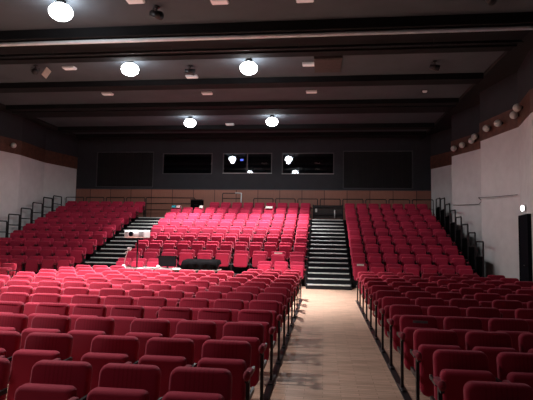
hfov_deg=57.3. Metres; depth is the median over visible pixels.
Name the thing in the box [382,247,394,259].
seat cushion
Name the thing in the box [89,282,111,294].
seat
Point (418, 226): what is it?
seat cushion
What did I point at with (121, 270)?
seat
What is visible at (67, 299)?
seat cushion
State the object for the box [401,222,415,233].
seat
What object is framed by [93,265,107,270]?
seat
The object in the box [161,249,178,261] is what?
seat
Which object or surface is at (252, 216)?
seat
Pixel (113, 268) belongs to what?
seat
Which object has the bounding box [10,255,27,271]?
seat
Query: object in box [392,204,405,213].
seat
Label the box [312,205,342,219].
gate
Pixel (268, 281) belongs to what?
seat
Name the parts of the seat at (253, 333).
backrest, armrest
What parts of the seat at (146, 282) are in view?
backrest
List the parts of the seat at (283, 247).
backrest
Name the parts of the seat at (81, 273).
backrest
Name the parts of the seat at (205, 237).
backrest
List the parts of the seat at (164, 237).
backrest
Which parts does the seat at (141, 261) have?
backrest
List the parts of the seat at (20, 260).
backrest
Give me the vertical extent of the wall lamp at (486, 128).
0.250 m
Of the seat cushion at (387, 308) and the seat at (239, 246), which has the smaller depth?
the seat cushion at (387, 308)
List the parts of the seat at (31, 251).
backrest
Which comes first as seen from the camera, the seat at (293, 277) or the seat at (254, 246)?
the seat at (293, 277)
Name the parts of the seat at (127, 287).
backrest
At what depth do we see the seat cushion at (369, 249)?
18.83 m
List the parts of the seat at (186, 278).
backrest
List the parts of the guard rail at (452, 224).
infill panel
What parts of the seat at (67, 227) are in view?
backrest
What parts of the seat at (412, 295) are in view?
backrest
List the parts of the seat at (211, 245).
backrest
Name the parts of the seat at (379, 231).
backrest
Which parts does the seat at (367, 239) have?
backrest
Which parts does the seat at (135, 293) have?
backrest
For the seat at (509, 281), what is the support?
on the floor at (331, 352)
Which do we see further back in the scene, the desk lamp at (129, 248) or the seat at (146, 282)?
the desk lamp at (129, 248)
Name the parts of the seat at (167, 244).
backrest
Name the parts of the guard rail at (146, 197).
rail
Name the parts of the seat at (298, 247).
backrest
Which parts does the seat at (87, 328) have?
backrest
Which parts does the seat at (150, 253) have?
backrest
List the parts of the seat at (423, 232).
backrest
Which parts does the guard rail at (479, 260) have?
infill panel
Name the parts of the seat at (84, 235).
backrest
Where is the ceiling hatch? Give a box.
[314,56,342,72]
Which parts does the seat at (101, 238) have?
backrest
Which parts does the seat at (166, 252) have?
backrest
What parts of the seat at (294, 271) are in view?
backrest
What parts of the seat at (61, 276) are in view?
backrest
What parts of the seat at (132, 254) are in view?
backrest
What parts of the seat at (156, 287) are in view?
backrest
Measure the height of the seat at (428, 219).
0.851 m
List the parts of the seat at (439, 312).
backrest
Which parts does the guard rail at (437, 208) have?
infill panel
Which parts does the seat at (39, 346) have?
backrest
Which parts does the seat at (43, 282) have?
backrest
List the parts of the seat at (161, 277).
backrest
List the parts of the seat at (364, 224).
backrest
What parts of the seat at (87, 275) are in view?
backrest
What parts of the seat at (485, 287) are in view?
backrest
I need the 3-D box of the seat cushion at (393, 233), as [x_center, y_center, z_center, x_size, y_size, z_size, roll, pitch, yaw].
[5.505,1.567,20.558,0.460,0.500,0.179,0,-4,7]
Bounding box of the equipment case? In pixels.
[190,199,203,210]
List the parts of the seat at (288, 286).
backrest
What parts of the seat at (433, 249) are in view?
backrest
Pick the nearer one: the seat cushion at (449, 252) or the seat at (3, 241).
the seat cushion at (449, 252)
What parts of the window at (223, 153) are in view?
sill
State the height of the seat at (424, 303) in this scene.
0.796 m
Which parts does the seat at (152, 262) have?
backrest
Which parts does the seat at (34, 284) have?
backrest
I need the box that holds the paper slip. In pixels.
[413,320,427,323]
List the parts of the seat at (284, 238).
backrest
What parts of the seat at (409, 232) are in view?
backrest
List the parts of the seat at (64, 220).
backrest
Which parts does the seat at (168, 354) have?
backrest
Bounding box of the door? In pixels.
[518,214,532,281]
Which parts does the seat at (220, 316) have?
backrest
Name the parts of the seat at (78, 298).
backrest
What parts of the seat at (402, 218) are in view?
backrest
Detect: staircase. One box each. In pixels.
[84,217,164,267]
[306,219,351,289]
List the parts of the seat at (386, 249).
backrest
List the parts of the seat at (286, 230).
backrest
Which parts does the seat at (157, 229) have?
backrest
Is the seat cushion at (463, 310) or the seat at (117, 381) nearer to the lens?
the seat at (117, 381)
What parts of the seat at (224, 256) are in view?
backrest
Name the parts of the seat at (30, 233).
backrest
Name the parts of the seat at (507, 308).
backrest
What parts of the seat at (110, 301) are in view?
backrest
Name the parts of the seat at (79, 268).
backrest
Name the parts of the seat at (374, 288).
backrest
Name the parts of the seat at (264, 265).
backrest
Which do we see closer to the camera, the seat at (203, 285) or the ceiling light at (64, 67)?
the seat at (203, 285)
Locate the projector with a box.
[124,230,149,237]
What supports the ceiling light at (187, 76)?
attached to the ceiling at (14, 14)
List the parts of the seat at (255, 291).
backrest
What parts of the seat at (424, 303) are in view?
backrest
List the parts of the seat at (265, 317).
backrest, armrest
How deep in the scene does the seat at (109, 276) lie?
11.69 m
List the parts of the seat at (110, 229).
backrest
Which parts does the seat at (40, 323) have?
backrest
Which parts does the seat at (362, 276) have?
backrest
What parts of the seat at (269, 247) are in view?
backrest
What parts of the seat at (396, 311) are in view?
armrest, backrest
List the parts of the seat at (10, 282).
backrest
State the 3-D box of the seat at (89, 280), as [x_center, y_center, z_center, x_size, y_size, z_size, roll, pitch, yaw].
[-3.746,2.093,10.512,0.535,0.796,0.579,0,-4,7]
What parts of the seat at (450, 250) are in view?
backrest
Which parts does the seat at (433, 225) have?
backrest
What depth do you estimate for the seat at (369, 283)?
10.79 m
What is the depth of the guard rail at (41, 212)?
24.17 m
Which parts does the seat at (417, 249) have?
backrest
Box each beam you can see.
[0,12,532,64]
[0,73,482,92]
[6,98,458,117]
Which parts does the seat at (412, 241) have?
backrest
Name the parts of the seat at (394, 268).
backrest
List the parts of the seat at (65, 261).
backrest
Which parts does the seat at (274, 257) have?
backrest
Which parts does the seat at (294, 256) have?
backrest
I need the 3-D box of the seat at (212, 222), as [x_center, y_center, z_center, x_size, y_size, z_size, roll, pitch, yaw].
[-2.434,1.313,22.467,0.578,0.851,0.472,0,-4,7]
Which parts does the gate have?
rail, rail, post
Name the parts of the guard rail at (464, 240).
infill panel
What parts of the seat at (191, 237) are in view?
backrest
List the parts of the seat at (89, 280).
backrest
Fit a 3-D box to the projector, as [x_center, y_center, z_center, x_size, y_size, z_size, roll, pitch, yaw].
[-4.055,1.069,15.296,0.660,0.235,0.545,0,-4,7]
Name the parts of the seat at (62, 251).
backrest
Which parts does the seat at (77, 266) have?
backrest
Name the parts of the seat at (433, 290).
backrest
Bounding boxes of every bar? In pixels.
[0,25,532,46]
[0,39,522,56]
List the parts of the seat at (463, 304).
backrest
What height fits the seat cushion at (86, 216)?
0.500 m
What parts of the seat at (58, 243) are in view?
backrest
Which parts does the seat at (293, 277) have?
backrest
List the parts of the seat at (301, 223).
backrest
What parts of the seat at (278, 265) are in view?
backrest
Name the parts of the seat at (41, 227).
backrest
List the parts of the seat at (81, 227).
backrest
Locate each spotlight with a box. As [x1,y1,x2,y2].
[31,64,50,77]
[149,5,163,19]
[185,65,194,75]
[429,60,440,71]
[485,0,496,5]
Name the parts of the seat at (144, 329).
backrest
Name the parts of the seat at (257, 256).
backrest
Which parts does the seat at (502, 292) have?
backrest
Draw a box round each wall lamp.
[459,142,465,147]
[468,138,475,143]
[471,134,478,139]
[482,125,490,131]
[494,120,502,126]
[509,111,518,118]
[513,104,522,111]
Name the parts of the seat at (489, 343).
backrest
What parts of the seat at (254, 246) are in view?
backrest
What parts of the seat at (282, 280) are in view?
backrest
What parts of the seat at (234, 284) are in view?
backrest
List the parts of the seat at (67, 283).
backrest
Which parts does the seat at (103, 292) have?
backrest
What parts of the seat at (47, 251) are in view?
backrest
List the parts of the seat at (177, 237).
backrest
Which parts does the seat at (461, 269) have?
backrest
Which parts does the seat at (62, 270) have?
backrest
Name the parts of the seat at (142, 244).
backrest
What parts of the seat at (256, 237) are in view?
backrest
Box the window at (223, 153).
[223,153,271,173]
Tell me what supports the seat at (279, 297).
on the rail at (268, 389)
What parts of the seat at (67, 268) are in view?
backrest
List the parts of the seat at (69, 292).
backrest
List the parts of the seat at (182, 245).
backrest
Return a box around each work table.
[126,267,180,271]
[181,269,221,272]
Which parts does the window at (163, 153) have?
sill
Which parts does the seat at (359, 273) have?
backrest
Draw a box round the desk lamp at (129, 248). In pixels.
[122,247,131,267]
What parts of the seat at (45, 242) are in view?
backrest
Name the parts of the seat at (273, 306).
backrest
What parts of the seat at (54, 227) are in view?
backrest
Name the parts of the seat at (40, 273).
backrest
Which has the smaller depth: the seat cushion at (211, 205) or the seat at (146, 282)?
the seat at (146, 282)
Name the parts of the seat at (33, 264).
backrest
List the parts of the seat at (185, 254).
backrest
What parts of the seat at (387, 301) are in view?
backrest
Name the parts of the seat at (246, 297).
backrest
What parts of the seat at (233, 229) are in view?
backrest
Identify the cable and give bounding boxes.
[467,194,517,204]
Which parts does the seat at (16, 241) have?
backrest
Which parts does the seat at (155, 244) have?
backrest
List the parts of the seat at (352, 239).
backrest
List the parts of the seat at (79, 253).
backrest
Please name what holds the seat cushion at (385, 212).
on the seat at (385, 211)
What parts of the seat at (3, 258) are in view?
backrest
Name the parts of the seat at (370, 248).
backrest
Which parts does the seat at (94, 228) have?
backrest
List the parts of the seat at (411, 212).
backrest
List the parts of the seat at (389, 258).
backrest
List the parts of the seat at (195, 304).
backrest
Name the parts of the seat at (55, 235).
backrest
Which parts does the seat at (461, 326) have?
backrest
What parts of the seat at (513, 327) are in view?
backrest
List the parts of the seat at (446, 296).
backrest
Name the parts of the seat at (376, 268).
backrest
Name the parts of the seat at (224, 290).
backrest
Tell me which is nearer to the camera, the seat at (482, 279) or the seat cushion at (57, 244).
the seat at (482, 279)
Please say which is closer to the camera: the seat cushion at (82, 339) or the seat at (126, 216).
the seat cushion at (82, 339)
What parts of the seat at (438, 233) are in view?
backrest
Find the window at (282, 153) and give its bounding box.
[282,153,333,173]
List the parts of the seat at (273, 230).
backrest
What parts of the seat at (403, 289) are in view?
backrest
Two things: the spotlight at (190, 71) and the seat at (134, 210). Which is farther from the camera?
the seat at (134, 210)
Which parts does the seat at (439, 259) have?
backrest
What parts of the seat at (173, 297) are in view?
backrest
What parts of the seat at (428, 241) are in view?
backrest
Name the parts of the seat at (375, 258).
backrest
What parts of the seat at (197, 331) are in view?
backrest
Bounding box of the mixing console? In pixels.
[180,259,220,269]
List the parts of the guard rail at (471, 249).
infill panel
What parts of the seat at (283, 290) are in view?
backrest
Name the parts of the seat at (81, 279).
backrest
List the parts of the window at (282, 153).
sill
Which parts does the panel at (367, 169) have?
sill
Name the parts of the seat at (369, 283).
backrest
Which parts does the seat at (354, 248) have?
backrest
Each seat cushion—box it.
[0,240,7,245]
[0,249,7,254]
[0,258,7,266]
[0,267,11,279]
[0,286,7,294]
[0,327,15,330]
[0,348,5,357]
[7,349,59,399]
[10,233,21,239]
[10,240,21,248]
[10,249,22,258]
[10,259,23,271]
[14,383,76,399]
[20,328,60,348]
[23,226,33,232]
[23,233,34,240]
[24,241,35,248]
[24,302,40,315]
[25,249,37,258]
[25,259,39,271]
[27,313,58,327]
[30,282,38,287]
[34,219,44,225]
[36,226,46,232]
[37,233,48,240]
[38,241,50,249]
[40,250,52,258]
[41,259,54,268]
[45,213,55,218]
[47,219,57,225]
[49,226,59,232]
[51,233,61,240]
[53,241,64,249]
[55,250,67,259]
[56,208,65,213]
[57,260,70,270]
[58,214,67,219]
[60,220,69,225]
[60,295,73,303]
[62,226,72,233]
[64,234,75,241]
[65,203,74,207]
[67,208,76,213]
[67,241,79,249]
[68,330,105,360]
[69,304,75,314]
[69,315,97,330]
[70,214,79,219]
[70,250,82,262]
[72,220,82,226]
[75,226,86,233]
[76,203,85,207]
[78,234,89,241]
[79,208,88,213]
[81,352,128,390]
[82,214,91,219]
[82,242,93,253]
[85,220,95,226]
[87,387,149,399]
[88,203,96,207]
[89,227,99,233]
[89,289,99,294]
[91,208,100,213]
[92,234,103,245]
[94,214,104,220]
[98,220,108,226]
[99,203,108,208]
[100,296,105,304]
[102,227,112,237]
[103,208,112,213]
[105,305,114,316]
[107,214,116,220]
[108,316,135,335]
[111,203,119,208]
[111,220,121,230]
[112,284,121,287]
[116,261,128,266]
[119,214,129,223]
[122,203,131,211]
[125,332,162,359]
[126,251,139,261]
[127,209,136,217]
[131,261,143,270]
[133,297,138,304]
[134,203,142,212]
[135,243,146,254]
[138,355,186,396]
[143,235,153,243]
[143,306,160,318]
[147,262,157,271]
[149,243,160,254]
[151,228,161,238]
[157,318,185,337]
[161,252,174,255]
[162,391,224,399]
[163,243,174,249]
[164,215,173,221]
[164,228,173,235]
[166,298,179,306]
[170,221,179,231]
[170,235,180,246]
[172,334,210,362]
[176,215,185,224]
[177,228,186,238]
[177,244,188,255]
[179,253,192,265]
[182,209,190,215]
[184,236,194,246]
[184,292,194,297]
[188,215,197,223]
[190,228,199,238]
[191,244,202,255]
[191,308,200,319]
[197,236,207,247]
[197,253,210,258]
[197,358,246,399]
[198,287,206,290]
[198,319,226,339]
[203,228,212,239]
[205,209,213,217]
[206,244,216,256]
[208,222,217,231]
[209,204,217,212]
[209,300,214,307]
[211,236,221,247]
[212,215,221,223]
[215,253,228,266]
[217,210,225,219]
[220,244,231,252]
[221,336,259,386]
[225,215,233,225]
[229,229,239,239]
[230,309,239,321]
[232,204,240,212]
[233,222,242,231]
[234,254,247,266]
[235,245,245,250]
[237,216,245,225]
[238,321,269,360]
[240,210,248,219]
[243,301,249,308]
[246,222,255,231]
[249,245,260,257]
[252,210,260,219]
[252,254,265,267]
[253,237,263,247]
[258,264,270,271]
[259,222,268,231]
[261,216,270,224]
[264,210,272,217]
[264,245,275,257]
[267,237,277,247]
[270,310,276,343]
[271,254,284,267]
[272,222,281,231]
[274,216,283,224]
[274,265,286,272]
[276,210,284,217]
[278,205,286,211]
[279,302,282,326]
[281,237,291,243]
[282,295,286,322]
[283,230,293,239]
[285,223,294,231]
[286,216,295,220]
[288,210,296,214]
[290,255,303,265]
[291,265,303,278]
[294,246,305,256]
[297,230,306,234]
[298,223,307,227]
[299,216,308,220]
[300,210,308,213]
[345,205,354,209]
[346,211,355,214]
[347,217,356,221]
[348,223,357,228]
[349,231,359,235]
[350,238,360,244]
[351,247,362,258]
[352,256,364,263]
[354,267,366,280]
[357,205,366,212]
[359,211,367,214]
[360,217,369,222]
[361,224,371,232]
[363,231,373,240]
[365,239,375,249]
[367,247,378,258]
[368,287,372,310]
[369,205,378,212]
[369,257,381,269]
[371,211,380,218]
[371,267,384,274]
[372,292,377,317]
[373,217,382,225]
[375,224,385,233]
[377,231,387,241]
[378,298,381,325]
[379,239,390,249]
[381,206,390,213]
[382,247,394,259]
[384,211,393,219]
[384,305,390,337]
[385,257,397,269]
[386,217,395,226]
[388,267,401,274]
[389,224,398,233]
[391,231,402,241]
[392,315,401,351]
[394,206,402,213]
[394,239,405,250]
[396,211,405,220]
[398,248,409,260]
[399,217,409,226]
[402,224,412,233]
[402,257,414,270]
[403,327,437,370]
[406,206,415,214]
[406,231,416,242]
[406,268,419,275]
[409,212,418,219]
[409,239,421,250]
[412,218,422,227]
[414,248,425,260]
[416,224,426,235]
[418,206,427,215]
[418,258,431,270]
[418,344,461,396]
[420,232,431,242]
[421,306,427,315]
[422,212,431,221]
[423,268,436,273]
[425,240,436,251]
[426,218,435,228]
[429,248,441,260]
[430,225,440,234]
[434,316,446,329]
[435,232,445,242]
[435,258,447,271]
[440,240,451,251]
[440,369,495,399]
[441,269,454,275]
[445,249,458,261]
[450,329,482,349]
[452,258,465,271]
[459,269,472,276]
[460,308,466,316]
[463,295,473,298]
[472,346,517,377]
[479,301,491,306]
[479,318,490,330]
[496,331,530,351]
[499,309,515,318]
[507,372,532,388]
[522,302,527,308]
[524,319,532,332]
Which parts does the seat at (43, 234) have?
backrest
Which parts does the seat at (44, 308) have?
backrest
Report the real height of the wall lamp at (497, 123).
0.250 m
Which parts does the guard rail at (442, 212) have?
infill panel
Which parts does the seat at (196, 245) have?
backrest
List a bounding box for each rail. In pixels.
[0,220,7,237]
[7,214,19,237]
[20,208,31,229]
[31,202,42,222]
[42,197,52,216]
[52,195,61,210]
[126,197,144,216]
[145,197,194,216]
[222,193,241,202]
[263,300,301,399]
[275,198,295,213]
[320,199,340,219]
[356,300,411,399]
[412,199,433,213]
[436,198,440,220]
[440,197,444,227]
[445,203,449,234]
[450,209,455,242]
[455,216,461,250]
[461,224,468,259]
[468,232,475,269]
[475,241,484,276]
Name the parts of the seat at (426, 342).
armrest, backrest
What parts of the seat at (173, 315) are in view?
backrest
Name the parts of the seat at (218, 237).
backrest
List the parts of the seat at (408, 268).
backrest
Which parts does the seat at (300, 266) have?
backrest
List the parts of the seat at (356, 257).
backrest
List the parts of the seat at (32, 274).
backrest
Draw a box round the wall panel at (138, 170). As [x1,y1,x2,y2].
[96,152,153,186]
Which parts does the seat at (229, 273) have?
backrest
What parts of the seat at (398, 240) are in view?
backrest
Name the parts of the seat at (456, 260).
backrest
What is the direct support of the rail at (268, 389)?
on the floor at (331, 352)
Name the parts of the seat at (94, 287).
backrest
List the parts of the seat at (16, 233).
backrest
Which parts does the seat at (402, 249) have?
backrest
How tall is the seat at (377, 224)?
0.851 m
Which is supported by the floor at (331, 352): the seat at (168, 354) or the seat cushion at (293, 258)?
the seat at (168, 354)
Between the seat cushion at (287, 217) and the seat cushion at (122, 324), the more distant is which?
the seat cushion at (287, 217)
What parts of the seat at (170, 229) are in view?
backrest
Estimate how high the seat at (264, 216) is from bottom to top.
0.851 m
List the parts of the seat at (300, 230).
backrest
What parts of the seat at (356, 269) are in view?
backrest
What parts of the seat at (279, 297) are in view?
backrest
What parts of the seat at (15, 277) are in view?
backrest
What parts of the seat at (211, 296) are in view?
backrest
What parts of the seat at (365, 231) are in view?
backrest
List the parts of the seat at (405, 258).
backrest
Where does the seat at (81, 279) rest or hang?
on the floor at (331, 352)
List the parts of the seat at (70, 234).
backrest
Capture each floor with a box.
[6,286,429,399]
[15,218,137,274]
[142,219,310,285]
[344,220,475,287]
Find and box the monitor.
[158,256,176,268]
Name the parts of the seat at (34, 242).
backrest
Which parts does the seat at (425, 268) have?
backrest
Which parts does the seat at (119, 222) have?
backrest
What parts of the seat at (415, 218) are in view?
backrest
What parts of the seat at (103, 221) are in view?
backrest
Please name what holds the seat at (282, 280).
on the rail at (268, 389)
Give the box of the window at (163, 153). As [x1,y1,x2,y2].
[162,153,212,173]
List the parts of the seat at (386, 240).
backrest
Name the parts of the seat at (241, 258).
backrest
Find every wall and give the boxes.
[0,110,77,237]
[75,135,430,200]
[431,49,532,280]
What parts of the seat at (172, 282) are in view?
backrest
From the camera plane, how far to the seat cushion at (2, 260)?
18.66 m
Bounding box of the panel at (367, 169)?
[343,150,412,188]
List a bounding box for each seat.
[0,238,11,245]
[0,246,11,254]
[0,255,11,266]
[0,263,16,279]
[0,275,9,286]
[0,279,4,288]
[0,280,29,294]
[0,285,32,295]
[0,292,28,304]
[0,301,24,313]
[0,313,27,333]
[0,331,20,383]
[0,358,10,399]
[6,275,32,285]
[7,332,72,399]
[10,230,24,239]
[10,238,25,248]
[10,246,26,258]
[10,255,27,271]
[11,271,34,279]
[14,360,92,399]
[20,315,70,348]
[23,223,36,232]
[23,230,37,240]
[24,238,39,248]
[24,293,60,315]
[25,246,41,258]
[25,256,42,272]
[27,302,69,327]
[29,286,60,301]
[30,276,55,287]
[32,272,55,281]
[32,280,60,293]
[34,217,47,225]
[35,269,55,276]
[36,224,49,232]
[37,231,51,240]
[38,238,53,249]
[40,247,55,258]
[41,256,58,268]
[45,211,58,218]
[47,217,60,225]
[49,224,62,232]
[51,231,65,240]
[53,239,67,249]
[55,247,70,259]
[55,273,76,282]
[56,206,67,213]
[56,267,74,274]
[56,269,75,277]
[57,256,74,270]
[58,212,69,219]
[60,217,72,225]
[60,281,86,294]
[60,287,88,303]
[61,277,83,287]
[62,224,75,233]
[64,231,78,241]
[65,201,76,207]
[67,206,79,213]
[67,239,82,249]
[68,316,114,360]
[69,294,100,314]
[69,304,106,330]
[70,212,82,219]
[70,247,85,264]
[72,218,85,226]
[75,224,88,233]
[75,265,90,270]
[76,201,87,207]
[76,267,92,274]
[77,270,94,277]
[78,231,92,241]
[79,206,90,213]
[81,335,139,390]
[82,212,94,219]
[82,239,96,256]
[84,273,103,281]
[85,218,97,226]
[86,277,107,287]
[87,363,162,399]
[88,201,99,207]
[89,224,101,233]
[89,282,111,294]
[91,206,102,213]
[92,232,106,247]
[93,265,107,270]
[94,212,106,220]
[95,268,110,273]
[98,218,110,226]
[99,201,110,208]
[99,288,124,304]
[102,225,115,239]
[102,271,119,277]
[103,206,114,213]
[104,295,133,316]
[106,274,124,281]
[107,212,118,220]
[108,305,144,335]
[110,266,124,270]
[110,278,130,287]
[111,201,121,208]
[111,218,123,232]
[115,207,126,214]
[116,258,130,266]
[118,268,133,273]
[119,212,131,225]
[121,283,144,295]
[122,201,133,211]
[122,271,139,277]
[125,318,170,359]
[126,249,142,261]
[127,207,138,219]
[128,274,146,282]
[128,289,154,304]
[131,258,146,270]
[134,202,145,216]
[135,240,148,254]
[137,269,152,274]
[137,296,166,318]
[138,337,196,396]
[140,279,160,288]
[142,272,159,278]
[143,232,156,243]
[144,249,159,264]
[147,258,161,271]
[148,284,170,296]
[149,240,162,255]
[151,225,163,238]
[155,269,171,274]
[155,275,173,283]
[157,233,169,246]
[157,307,192,337]
[158,219,169,231]
[158,290,184,306]
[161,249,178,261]
[162,259,177,271]
[162,366,231,399]
[163,241,176,249]
[164,213,175,221]
[164,225,176,235]
[164,279,184,289]
[168,272,185,279]
[170,207,180,215]
[170,219,182,231]
[170,233,183,246]
[172,320,216,362]
[175,284,197,297]
[176,213,187,224]
[177,226,189,238]
[177,241,190,255]
[177,276,196,284]
[179,250,195,265]
[179,270,194,275]
[179,298,208,319]
[182,207,192,215]
[183,219,194,231]
[184,233,196,246]
[188,213,199,223]
[188,273,205,279]
[188,280,209,290]
[190,226,202,238]
[191,241,204,255]
[193,207,203,217]
[195,219,206,231]
[195,291,221,307]
[197,233,210,247]
[197,250,213,258]
[197,308,231,339]
[197,339,254,399]
[198,270,214,276]
[200,213,211,225]
[200,276,218,285]
[203,226,215,239]
[205,207,215,217]
[206,241,219,256]
[208,219,219,231]
[208,285,231,298]
[209,202,219,212]
[209,273,226,282]
[211,233,223,247]
[212,213,223,223]
[214,299,243,321]
[215,250,232,270]
[216,226,227,239]
[217,208,227,219]
[217,271,233,280]
[219,281,240,291]
[220,220,231,232]
[220,242,233,262]
[221,202,230,211]
[221,322,266,399]
[225,213,235,225]
[225,234,237,247]
[226,292,252,308]
[228,208,238,219]
[228,277,247,285]
[229,226,241,239]
[232,202,242,212]
[233,220,244,231]
[234,251,250,268]
[235,242,248,250]
[235,274,253,281]
[236,286,259,299]
[237,213,247,225]
[238,309,275,384]
[239,234,251,247]
[240,208,250,219]
[242,227,254,239]
[242,271,258,277]
[243,203,253,213]
[244,282,265,292]
[246,220,257,231]
[247,269,262,274]
[249,214,259,224]
[249,242,262,257]
[249,300,281,363]
[251,278,270,286]
[252,208,262,219]
[252,251,269,267]
[253,234,265,247]
[255,203,264,211]
[256,227,268,239]
[257,275,274,282]
[257,293,286,347]
[258,261,272,271]
[259,220,270,231]
[261,214,272,224]
[261,272,278,278]
[264,208,274,217]
[264,242,277,257]
[264,287,290,335]
[266,203,276,211]
[266,269,281,275]
[267,234,279,247]
[269,227,281,239]
[270,282,293,325]
[271,251,287,267]
[272,220,283,231]
[274,214,285,226]
[274,261,289,272]
[274,278,296,317]
[276,208,286,217]
[278,203,287,213]
[278,275,298,310]
[279,243,292,257]
[281,235,293,251]
[282,272,300,305]
[283,227,295,242]
[284,270,301,300]
[285,220,296,231]
[286,214,297,226]
[288,208,298,220]
[289,203,299,213]
[290,252,306,274]
[290,262,305,286]
[294,243,307,264]
[295,235,308,247]
[296,227,309,246]
[298,220,309,238]
[299,214,310,220]
[300,208,310,225]
[301,203,311,211]
[345,203,356,209]
[345,209,357,220]
[346,215,358,223]
[347,221,360,230]
[348,228,361,238]
[349,236,363,252]
[350,244,365,258]
[352,253,367,271]
[353,263,369,280]
[356,272,374,302]
[357,203,368,212]
[358,209,370,217]
[359,215,371,224]
[359,274,377,307]
[360,221,373,232]
[362,228,376,240]
[362,277,382,313]
[364,236,378,249]
[365,281,387,320]
[366,244,381,258]
[368,204,380,212]
[368,253,384,269]
[369,285,393,328]
[370,209,382,218]
[370,263,387,274]
[372,215,385,225]
[374,221,387,233]
[374,290,401,339]
[376,228,390,241]
[377,272,393,277]
[378,236,393,249]
[379,296,410,352]
[380,204,392,213]
[381,244,397,259]
[381,275,398,280]
[383,209,395,219]
[384,254,400,269]
[385,215,398,226]
[386,278,405,285]
[387,222,401,233]
[387,264,404,274]
[387,304,421,369]
[390,229,405,241]
[391,281,412,290]
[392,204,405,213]
[393,236,408,250]
[395,209,408,220]
[396,245,412,260]
[397,273,413,277]
[397,315,437,391]
[398,215,411,226]
[398,286,420,296]
[400,254,417,270]
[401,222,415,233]
[403,275,420,281]
[404,229,419,242]
[404,264,422,278]
[405,204,417,214]
[406,291,431,304]
[408,209,421,219]
[408,237,424,250]
[409,278,428,285]
[410,329,461,399]
[411,215,425,227]
[412,245,429,260]
[415,222,429,235]
[415,297,444,315]
[416,254,434,270]
[416,282,437,290]
[417,204,429,215]
[419,229,434,242]
[420,210,434,221]
[421,265,440,275]
[422,273,438,280]
[423,237,439,251]
[424,216,438,228]
[425,287,448,297]
[427,306,460,329]
[428,222,443,234]
[428,245,445,260]
[429,276,447,282]
[429,349,495,399]
[433,229,449,242]
[433,255,451,271]
[436,292,462,305]
[437,279,457,287]
[438,237,455,251]
[439,265,458,275]
[442,274,458,278]
[443,316,482,349]
[444,246,461,261]
[447,283,469,292]
[449,298,478,316]
[450,255,468,271]
[451,277,468,282]
[456,265,476,276]
[459,288,483,298]
[461,280,481,287]
[462,274,479,279]
[463,381,532,399]
[465,331,517,377]
[466,307,500,330]
[472,277,491,283]
[473,284,495,292]
[474,293,500,306]
[484,280,504,287]
[487,275,504,280]
[487,288,512,299]
[488,318,530,351]
[492,300,522,318]
[495,352,532,388]
[499,284,521,293]
[500,278,518,284]
[505,294,532,308]
[514,281,532,288]
[515,308,532,332]
[516,289,532,296]
[518,333,532,352]
[527,301,532,308]
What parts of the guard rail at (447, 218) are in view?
infill panel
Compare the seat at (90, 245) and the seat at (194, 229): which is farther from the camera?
the seat at (194, 229)
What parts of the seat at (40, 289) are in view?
backrest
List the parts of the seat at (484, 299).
backrest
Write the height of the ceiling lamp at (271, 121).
0.461 m
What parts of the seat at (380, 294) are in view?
backrest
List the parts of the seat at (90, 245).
backrest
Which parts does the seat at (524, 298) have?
backrest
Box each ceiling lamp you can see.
[48,0,72,21]
[121,61,138,75]
[184,117,195,126]
[240,58,256,74]
[266,115,277,125]
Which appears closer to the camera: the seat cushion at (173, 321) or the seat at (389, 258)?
the seat cushion at (173, 321)
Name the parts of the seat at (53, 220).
backrest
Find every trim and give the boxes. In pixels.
[0,136,77,168]
[58,123,433,132]
[76,131,425,139]
[76,188,430,190]
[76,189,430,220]
[430,88,532,168]
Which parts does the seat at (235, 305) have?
backrest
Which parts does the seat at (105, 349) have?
backrest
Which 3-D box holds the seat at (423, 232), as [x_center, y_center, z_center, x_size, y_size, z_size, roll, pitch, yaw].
[6.722,1.646,20.458,0.578,0.851,0.472,0,-4,7]
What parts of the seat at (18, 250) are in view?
backrest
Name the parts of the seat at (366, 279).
backrest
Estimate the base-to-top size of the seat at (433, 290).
0.796 m
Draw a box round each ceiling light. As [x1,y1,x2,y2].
[62,66,76,69]
[101,92,113,95]
[126,0,144,3]
[185,75,197,78]
[201,92,212,94]
[210,0,228,4]
[296,0,313,2]
[302,62,313,66]
[306,90,316,93]
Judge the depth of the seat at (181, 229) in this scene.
21.63 m
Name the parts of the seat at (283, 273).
backrest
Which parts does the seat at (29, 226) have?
backrest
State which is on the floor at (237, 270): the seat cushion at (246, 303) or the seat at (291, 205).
the seat at (291, 205)
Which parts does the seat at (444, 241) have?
backrest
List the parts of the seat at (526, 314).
backrest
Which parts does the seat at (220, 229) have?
backrest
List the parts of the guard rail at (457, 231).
infill panel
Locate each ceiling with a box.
[0,0,532,139]
[0,103,89,141]
[420,30,532,138]
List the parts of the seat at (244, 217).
backrest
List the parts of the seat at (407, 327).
armrest, backrest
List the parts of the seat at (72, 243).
backrest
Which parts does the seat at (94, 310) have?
backrest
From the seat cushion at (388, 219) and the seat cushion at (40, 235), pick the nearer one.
the seat cushion at (40, 235)
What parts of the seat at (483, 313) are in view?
backrest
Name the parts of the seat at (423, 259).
backrest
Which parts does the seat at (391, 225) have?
backrest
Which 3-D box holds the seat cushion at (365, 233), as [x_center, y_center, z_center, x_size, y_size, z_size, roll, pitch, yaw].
[4.330,1.558,20.696,0.460,0.500,0.179,0,-4,7]
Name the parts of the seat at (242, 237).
backrest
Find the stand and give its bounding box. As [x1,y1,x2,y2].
[134,238,139,267]
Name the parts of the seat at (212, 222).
backrest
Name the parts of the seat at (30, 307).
backrest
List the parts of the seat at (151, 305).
backrest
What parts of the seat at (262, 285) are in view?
backrest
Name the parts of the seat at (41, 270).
backrest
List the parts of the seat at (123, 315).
backrest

